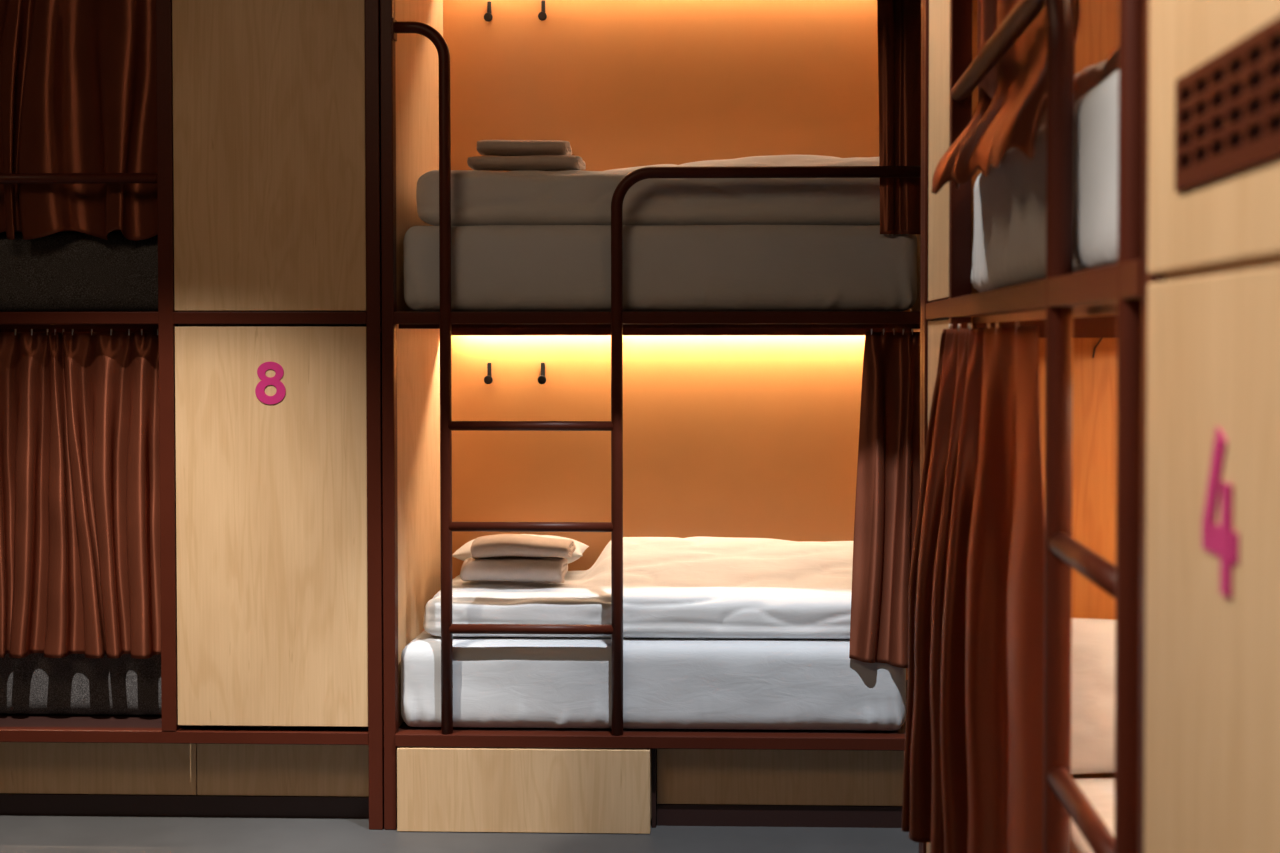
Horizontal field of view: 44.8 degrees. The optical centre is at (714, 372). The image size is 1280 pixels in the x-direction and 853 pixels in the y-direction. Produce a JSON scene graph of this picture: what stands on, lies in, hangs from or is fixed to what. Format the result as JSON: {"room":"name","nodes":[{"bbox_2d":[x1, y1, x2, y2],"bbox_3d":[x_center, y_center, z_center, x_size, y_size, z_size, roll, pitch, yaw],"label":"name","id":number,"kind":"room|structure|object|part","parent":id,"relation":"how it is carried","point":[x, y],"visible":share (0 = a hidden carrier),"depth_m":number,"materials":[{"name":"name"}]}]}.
{"room":"dormitory","nodes":[
{"label":"dormitory","id":0,"kind":"room"},
{"bbox_2d":[183,311,367,729],"bbox_3d":[-1.445,-0.478,6.738,7.100,4.220,0.100,0,1,2],"label":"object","id":1,"kind":"structure","parent":0,"point":[251,325],"depth_m":6.74,"materials":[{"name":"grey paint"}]},
{"bbox_2d":[0,815,918,852],"bbox_3d":[-1.586,1.787,2.166,7.100,0.100,9.350,0,1,2],"label":"floor","id":2,"kind":"structure","parent":0,"point":[18,833],"depth_m":5.51,"materials":[{"name":"grey concrete"}]},
{"bbox_2d":[0,0,383,829],"bbox_3d":[-2.578,-0.036,6.102,2.778,3.367,0.960,0,1,2],"label":"bunk bed","id":3,"kind":"object","parent":2,"relation":"on","point":[267,178],"visible":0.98,"depth_m":5.61,"materials":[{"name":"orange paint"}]},
{"bbox_3d":[-2.942,-0.209,6.580,1.920,3.044,0.020,0,1,2],"label":"panel","id":4,"kind":"part","parent":3,"relation":"part of","materials":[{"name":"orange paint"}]},
{"bbox_3d":[-2.969,-0.703,5.641,1.922,0.037,0.038,0,1,2],"label":"guard rail","id":5,"kind":"part","parent":3,"relation":"part of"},
{"bbox_2d":[0,0,157,239],"bbox_3d":[-2.963,-1.068,5.722,1.895,1.163,0.088,0,1,2],"label":"curtain","id":6,"kind":"object","parent":3,"relation":"hanging from","point":[78,94],"visible":0.88,"depth_m":5.69,"materials":[{"name":"orange fabric"}]},
{"bbox_2d":[0,232,157,311],"bbox_3d":[-2.946,-0.387,6.168,1.897,0.306,0.722,0,1,2],"label":"mattress","id":7,"kind":"object","parent":3,"relation":"on","point":[59,271],"visible":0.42,"depth_m":5.79,"materials":[{"name":"grey fabric"}]},
{"bbox_3d":[-2.968,-0.171,5.726,1.920,0.020,0.018,0,1,2],"label":"curtain rail","id":8,"kind":"part","parent":3,"relation":"part of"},
{"bbox_2d":[0,329,160,658],"bbox_3d":[-2.959,0.446,5.749,1.896,1.211,0.119,0,1,2],"label":"curtain","id":9,"kind":"object","parent":3,"relation":"hanging from","point":[80,462],"visible":0.97,"depth_m":5.71,"materials":[{"name":"orange fabric"}]},
{"bbox_2d":[0,653,161,714],"bbox_3d":[-2.946,1.132,6.203,1.896,0.314,0.723,0,1,2],"label":"mattress","id":10,"kind":"object","parent":3,"relation":"on","point":[73,684],"visible":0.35,"depth_m":5.83,"materials":[{"name":"fabric"}]},
{"bbox_3d":[-2.929,1.463,5.816,1.994,0.225,0.018,0,1,2],"label":"plinth panel","id":11,"kind":"part","parent":3,"relation":"part of","materials":[{"name":"brown wood"}]},
{"bbox_3d":[-1.983,-0.180,5.626,0.055,2.969,0.050,0,1,2],"label":"post","id":12,"kind":"part","parent":3,"relation":"part of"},
{"bbox_3d":[-2.592,-0.197,5.645,2.677,0.045,0.048,0,1,2],"label":"cross rail","id":13,"kind":"part","parent":3,"relation":"part of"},
{"bbox_3d":[-2.592,1.327,5.679,2.677,0.045,0.048,0,1,2],"label":"cross rail","id":14,"kind":"part","parent":3,"relation":"part of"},
{"bbox_3d":[-1.986,-0.191,6.096,0.020,2.968,0.889,0,1,2],"label":"panel","id":15,"kind":"part","parent":3,"relation":"part of","materials":[{"name":"brown metal"}]},
{"bbox_3d":[-1.605,-0.940,5.590,0.698,1.437,0.020,0,1,2],"label":"panel","id":16,"kind":"part","parent":3,"relation":"part of","materials":[{"name":"brown wood"}]},
{"bbox_3d":[-1.605,0.560,5.624,0.698,1.450,0.020,0,1,2],"label":"panel","id":17,"kind":"part","parent":3,"relation":"part of","materials":[{"name":"brown wood"}]},
{"bbox_3d":[-1.590,1.464,5.775,0.679,0.225,0.018,0,1,2],"label":"plinth panel","id":18,"kind":"part","parent":3,"relation":"part of","materials":[{"name":"brown wood"}]},
{"bbox_3d":[-1.229,-0.025,5.606,0.051,3.367,0.050,0,1,2],"label":"post","id":19,"kind":"part","parent":3,"relation":"part of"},
{"bbox_2d":[397,747,651,833],"bbox_3d":[-0.679,1.498,5.938,0.914,0.302,0.722,0,1,2],"label":"storage drawer","id":20,"kind":"object","parent":2,"relation":"on","point":[440,789],"visible":0.63,"depth_m":5.58,"materials":[{"name":"brown wood"}]},
{"bbox_2d":[380,0,920,829],"bbox_3d":[-0.168,-0.035,6.018,2.033,3.367,0.982,0,1,2],"label":"bunk bed","id":21,"kind":"object","parent":2,"relation":"on","point":[679,424],"visible":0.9,"depth_m":6.46,"materials":[{"name":"orange paint"}]},
{"bbox_3d":[-1.176,-0.025,5.604,0.044,3.367,0.050,0,1,2],"label":"post","id":22,"kind":"part","parent":21,"relation":"part of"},
{"bbox_3d":[-1.166,-0.039,6.075,0.031,3.272,0.889,0,1,2],"label":"panel","id":23,"kind":"part","parent":21,"relation":"part of","materials":[{"name":"brown wood"}]},
{"bbox_2d":[484,1,492,21],"bbox_3d":[-0.943,-1.503,6.460,0.037,0.090,0.037,0,1,2],"label":"coat hook","id":24,"kind":"object","parent":21,"relation":"attached to","point":[488,17],"visible":1,"depth_m":6.45,"materials":[{"name":"black metal"}]},
{"bbox_3d":[-0.943,-1.476,6.448,0.037,0.037,0.011,0,1,2],"label":"knob","id":25,"kind":"part","parent":24,"relation":"part of","materials":[{"name":"black metal"}]},
{"bbox_2d":[484,363,492,383],"bbox_3d":[-0.948,0.005,6.495,0.037,0.090,0.037,0,1,2],"label":"coat hook","id":26,"kind":"object","parent":21,"relation":"attached to","point":[488,379],"visible":1,"depth_m":6.48,"materials":[{"name":"black metal"}]},
{"bbox_3d":[-0.948,0.032,6.482,0.037,0.037,0.011,0,1,2],"label":"knob","id":27,"kind":"part","parent":26,"relation":"part of","materials":[{"name":"black metal"}]},
{"bbox_2d":[538,363,545,383],"bbox_3d":[-0.722,0.005,6.488,0.037,0.090,0.037,0,1,2],"label":"coat hook","id":28,"kind":"object","parent":21,"relation":"attached to","point":[541,379],"visible":1,"depth_m":6.47,"materials":[{"name":"black metal"}]},
{"bbox_3d":[-0.723,0.032,6.475,0.037,0.037,0.011,0,1,2],"label":"knob","id":29,"kind":"part","parent":28,"relation":"part of","materials":[{"name":"black metal"}]},
{"bbox_2d":[538,0,546,20],"bbox_3d":[-0.716,-1.506,6.453,0.037,0.090,0.037,0,1,2],"label":"coat hook","id":30,"kind":"object","parent":21,"relation":"attached to","point":[542,15],"visible":1,"depth_m":6.44,"materials":[{"name":"black metal"}]},
{"bbox_3d":[-0.717,-1.478,6.441,0.037,0.037,0.011,0,1,2],"label":"knob","id":31,"kind":"part","parent":30,"relation":"part of","materials":[{"name":"black metal"}]},
{"bbox_3d":[-0.185,1.329,5.597,1.939,0.045,0.066,0,1,2],"label":"cross rail","id":32,"kind":"part","parent":21,"relation":"part of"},
{"bbox_2d":[401,630,905,730],"bbox_3d":[-0.217,1.136,6.045,1.846,0.313,0.880,0,1,2],"label":"mattress","id":33,"kind":"object","parent":21,"relation":"on","point":[499,682],"visible":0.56,"depth_m":5.62,"materials":[{"name":"white fabric"}]},
{"bbox_2d":[423,537,853,638],"bbox_3d":[-0.196,0.829,6.076,1.761,0.294,0.776,0,1,2],"label":"duvet","id":34,"kind":"object","parent":33,"relation":"on","point":[674,587],"visible":0.73,"depth_m":5.78,"materials":[{"name":"white fabric"}]},
{"bbox_2d":[460,556,567,582],"bbox_3d":[-0.777,0.766,6.035,0.395,0.092,0.212,0,1,2],"label":"towel","id":35,"kind":"object","parent":34,"relation":"on","point":[505,568],"visible":0.99,"depth_m":5.94,"materials":[{"name":"white fabric"}]},
{"bbox_2d":[470,534,575,557],"bbox_3d":[-0.745,0.676,6.044,0.386,0.084,0.209,0,1,2],"label":"towel","id":36,"kind":"object","parent":35,"relation":"on","point":[499,545],"visible":1,"depth_m":5.95,"materials":[{"name":"white fabric"}]},
{"bbox_2d":[452,534,588,563],"bbox_3d":[-0.791,0.729,6.330,0.535,0.131,0.299,0,1,2],"label":"pillow","id":37,"kind":"object","parent":34,"relation":"on","point":[463,553],"visible":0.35,"depth_m":6.22,"materials":[{"name":"white fabric"}]},
{"bbox_3d":[-0.185,-0.195,5.571,1.940,0.045,0.048,0,1,2],"label":"cross rail","id":38,"kind":"part","parent":21,"relation":"part of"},
{"bbox_3d":[-0.183,-0.168,5.632,1.940,0.020,0.018,0,1,2],"label":"curtain rail","id":39,"kind":"part","parent":21,"relation":"part of","materials":[{"name":"brown metal"}]},
{"bbox_2d":[403,225,916,311],"bbox_3d":[-0.192,-0.388,6.024,1.877,0.314,0.857,0,1,2],"label":"mattress","id":40,"kind":"object","parent":21,"relation":"on","point":[495,268],"visible":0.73,"depth_m":5.61,"materials":[{"name":"white fabric"}]},
{"bbox_2d":[416,155,879,225],"bbox_3d":[-0.182,-0.693,6.035,1.823,0.290,0.787,0,1,2],"label":"duvet","id":41,"kind":"object","parent":40,"relation":"on","point":[478,197],"visible":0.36,"depth_m":5.66,"materials":[{"name":"white fabric"}]},
{"bbox_2d":[467,155,585,170],"bbox_3d":[-0.709,-0.786,5.864,0.417,0.054,0.249,0,1,2],"label":"towel","id":42,"kind":"object","parent":41,"relation":"on","point":[534,162],"visible":1,"depth_m":5.75,"materials":[{"name":"fabric"}]},
{"bbox_2d":[477,140,571,155],"bbox_3d":[-0.718,-0.845,5.872,0.338,0.060,0.206,0,1,2],"label":"towel","id":43,"kind":"object","parent":42,"relation":"on","point":[484,147],"visible":1,"depth_m":5.78,"materials":[{"name":"fabric"}]},
{"bbox_3d":[0.217,0.288,5.550,1.179,2.045,0.041,0,1,2],"label":"guard rail","id":44,"kind":"part","parent":21,"relation":"part of","materials":[{"name":"brown metal"}]},
{"bbox_3d":[0.287,1.466,5.662,0.999,0.224,0.018,0,1,2],"label":"plinth panel","id":45,"kind":"part","parent":21,"relation":"part of","materials":[{"name":"brown wood"}]},
{"bbox_2d":[849,329,919,667],"bbox_3d":[0.625,0.454,5.588,0.283,1.220,0.122,0,1,2],"label":"curtain","id":46,"kind":"object","parent":21,"relation":"hanging from","point":[888,465],"visible":0.89,"depth_m":5.58,"materials":[{"name":"orange fabric"}]},
{"bbox_2d":[877,0,920,233],"bbox_3d":[0.678,-1.070,5.573,0.192,1.152,0.078,0,1,2],"label":"curtain","id":47,"kind":"object","parent":21,"relation":"hanging from","point":[899,21],"visible":0.88,"depth_m":5.57,"materials":[{"name":"orange fabric"}]},
{"bbox_3d":[0.819,-0.037,6.014,0.040,3.272,0.889,0,1,2],"label":"panel","id":48,"kind":"part","parent":21,"relation":"part of","materials":[{"name":"brown wood"}]},
{"bbox_2d":[919,0,1165,852],"bbox_3d":[1.013,0.033,3.026,0.964,3.367,2.543,0,1,2],"label":"bunk bed","id":49,"kind":"object","parent":2,"relation":"on","point":[1093,411],"visible":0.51,"depth_m":2.40,"materials":[{"name":"brown wood"}]},
{"bbox_3d":[0.594,0.005,4.277,0.050,3.367,0.067,0,1,2],"label":"post","id":50,"kind":"part","parent":49,"relation":"part of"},
{"bbox_3d":[0.592,0.006,4.212,0.050,3.367,0.054,0,1,2],"label":"post","id":51,"kind":"part","parent":49,"relation":"part of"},
{"bbox_3d":[0.575,0.604,3.949,0.018,1.471,0.496,0,1,2],"label":"panel","id":52,"kind":"part","parent":49,"relation":"part of","materials":[{"name":"brown wood"}]},
{"bbox_3d":[0.575,-0.903,3.915,0.018,1.437,0.496,0,1,2],"label":"panel","id":53,"kind":"part","parent":49,"relation":"part of","materials":[{"name":"brown wood"}]},
{"bbox_3d":[0.578,-0.135,3.659,0.048,2.969,0.045,0,1,2],"label":"post","id":54,"kind":"part","parent":49,"relation":"part of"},
{"bbox_2d":[902,322,1044,852],"bbox_3d":[0.546,0.498,3.091,0.121,1.195,1.188,0,1,-4],"label":"curtain","id":55,"kind":"object","parent":49,"relation":"hanging from","point":[973,777],"visible":0.99,"depth_m":3.06,"materials":[{"name":"orange fabric"}]},
{"bbox_2d":[932,0,1079,193],"bbox_3d":[0.534,-0.973,3.009,0.169,1.230,1.182,0,1,2],"label":"curtain","id":56,"kind":"object","parent":49,"relation":"hanging from","point":[1012,97],"visible":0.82,"depth_m":3.04,"materials":[{"name":"orange fabric"}]},
{"bbox_3d":[0.552,0.354,3.021,0.042,2.027,1.257,0,1,2],"label":"guard rail","id":57,"kind":"part","parent":49,"relation":"part of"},
{"bbox_3d":[0.557,-0.137,2.997,0.050,0.045,2.370,0,1,2],"label":"cross rail","id":58,"kind":"part","parent":49,"relation":"part of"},
{"bbox_2d":[971,69,1118,291],"bbox_3d":[1.005,-0.303,2.717,0.882,0.294,1.785,0,1,2],"label":"mattress","id":59,"kind":"object","parent":49,"relation":"on","point":[1009,244],"visible":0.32,"depth_m":2.73,"materials":[{"name":"white fabric"}]},
{"bbox_2d":[1038,49,1118,129],"bbox_3d":[1.037,-0.508,2.684,0.775,0.110,1.650,0,1,2],"label":"duvet","id":60,"kind":"object","parent":59,"relation":"on","point":[1091,76],"visible":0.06,"depth_m":2.74,"materials":[{"name":"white fabric"}]},
{"bbox_3d":[1.048,0.016,3.660,0.892,3.272,0.019,0,1,2],"label":"panel","id":61,"kind":"part","parent":49,"relation":"part of","materials":[{"name":"orange wood"}]},
{"bbox_3d":[0.587,-0.103,2.724,0.018,0.018,1.824,0,1,2],"label":"curtain rail","id":62,"kind":"part","parent":49,"relation":"part of","materials":[{"name":"brown metal"}]},
{"bbox_2d":[1092,338,1102,357],"bbox_3d":[0.903,-0.066,3.652,0.030,0.066,0.004,0,1,2],"label":"cable","id":63,"kind":"object","parent":49,"relation":"hanging from","point":[1099,341],"visible":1,"depth_m":3.65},
{"bbox_3d":[0.522,0.061,1.793,0.049,3.367,0.048,0,1,2],"label":"post","id":64,"kind":"part","parent":49,"relation":"part of","materials":[{"name":"brown wood"}]},
{"bbox_3d":[1.032,1.211,2.728,0.828,0.314,1.740,0,1,2],"label":"mattress","id":65,"kind":"object","parent":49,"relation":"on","visible":0},
{"bbox_2d":[1070,778,1114,852],"bbox_3d":[1.055,0.980,2.702,0.738,0.122,1.620,0,1,2],"label":"duvet","id":66,"kind":"object","parent":65,"relation":"on","point":[1100,792],"visible":0.08,"depth_m":3.29,"materials":[{"name":"white fabric"}]},
{"bbox_2d":[1071,618,1115,773],"bbox_3d":[1.030,0.735,3.532,0.600,0.334,0.188,0,1,2],"label":"pillow","id":67,"kind":"object","parent":66,"relation":"on","point":[1092,640],"visible":0.19,"depth_m":3.48,"materials":[{"name":"white fabric"}]},
{"bbox_2d":[1144,0,1279,852],"bbox_3d":[0.932,0.068,1.465,0.910,3.366,0.571,0,1,2],"label":"tall cabinet","id":68,"kind":"object","parent":2,"relation":"on","point":[1212,757],"visible":1,"depth_m":1.50,"materials":[{"name":"brown wood"}]},
{"bbox_3d":[0.491,0.814,1.495,0.020,1.816,0.571,0,1,2],"label":"panel","id":69,"kind":"part","parent":68,"relation":"part of","materials":[{"name":"brown wood"}]},
{"bbox_3d":[0.491,-0.859,1.457,0.020,1.510,0.571,0,1,2],"label":"panel","id":70,"kind":"part","parent":68,"relation":"part of","materials":[{"name":"brown wood"}]},
{"bbox_2d":[1175,16,1279,191],"bbox_3d":[0.478,-0.243,1.444,0.004,0.116,0.357,0,1,2],"label":"vent grille","id":71,"kind":"object","parent":68,"relation":"attached to","point":[1227,97],"depth_m":1.44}
]}

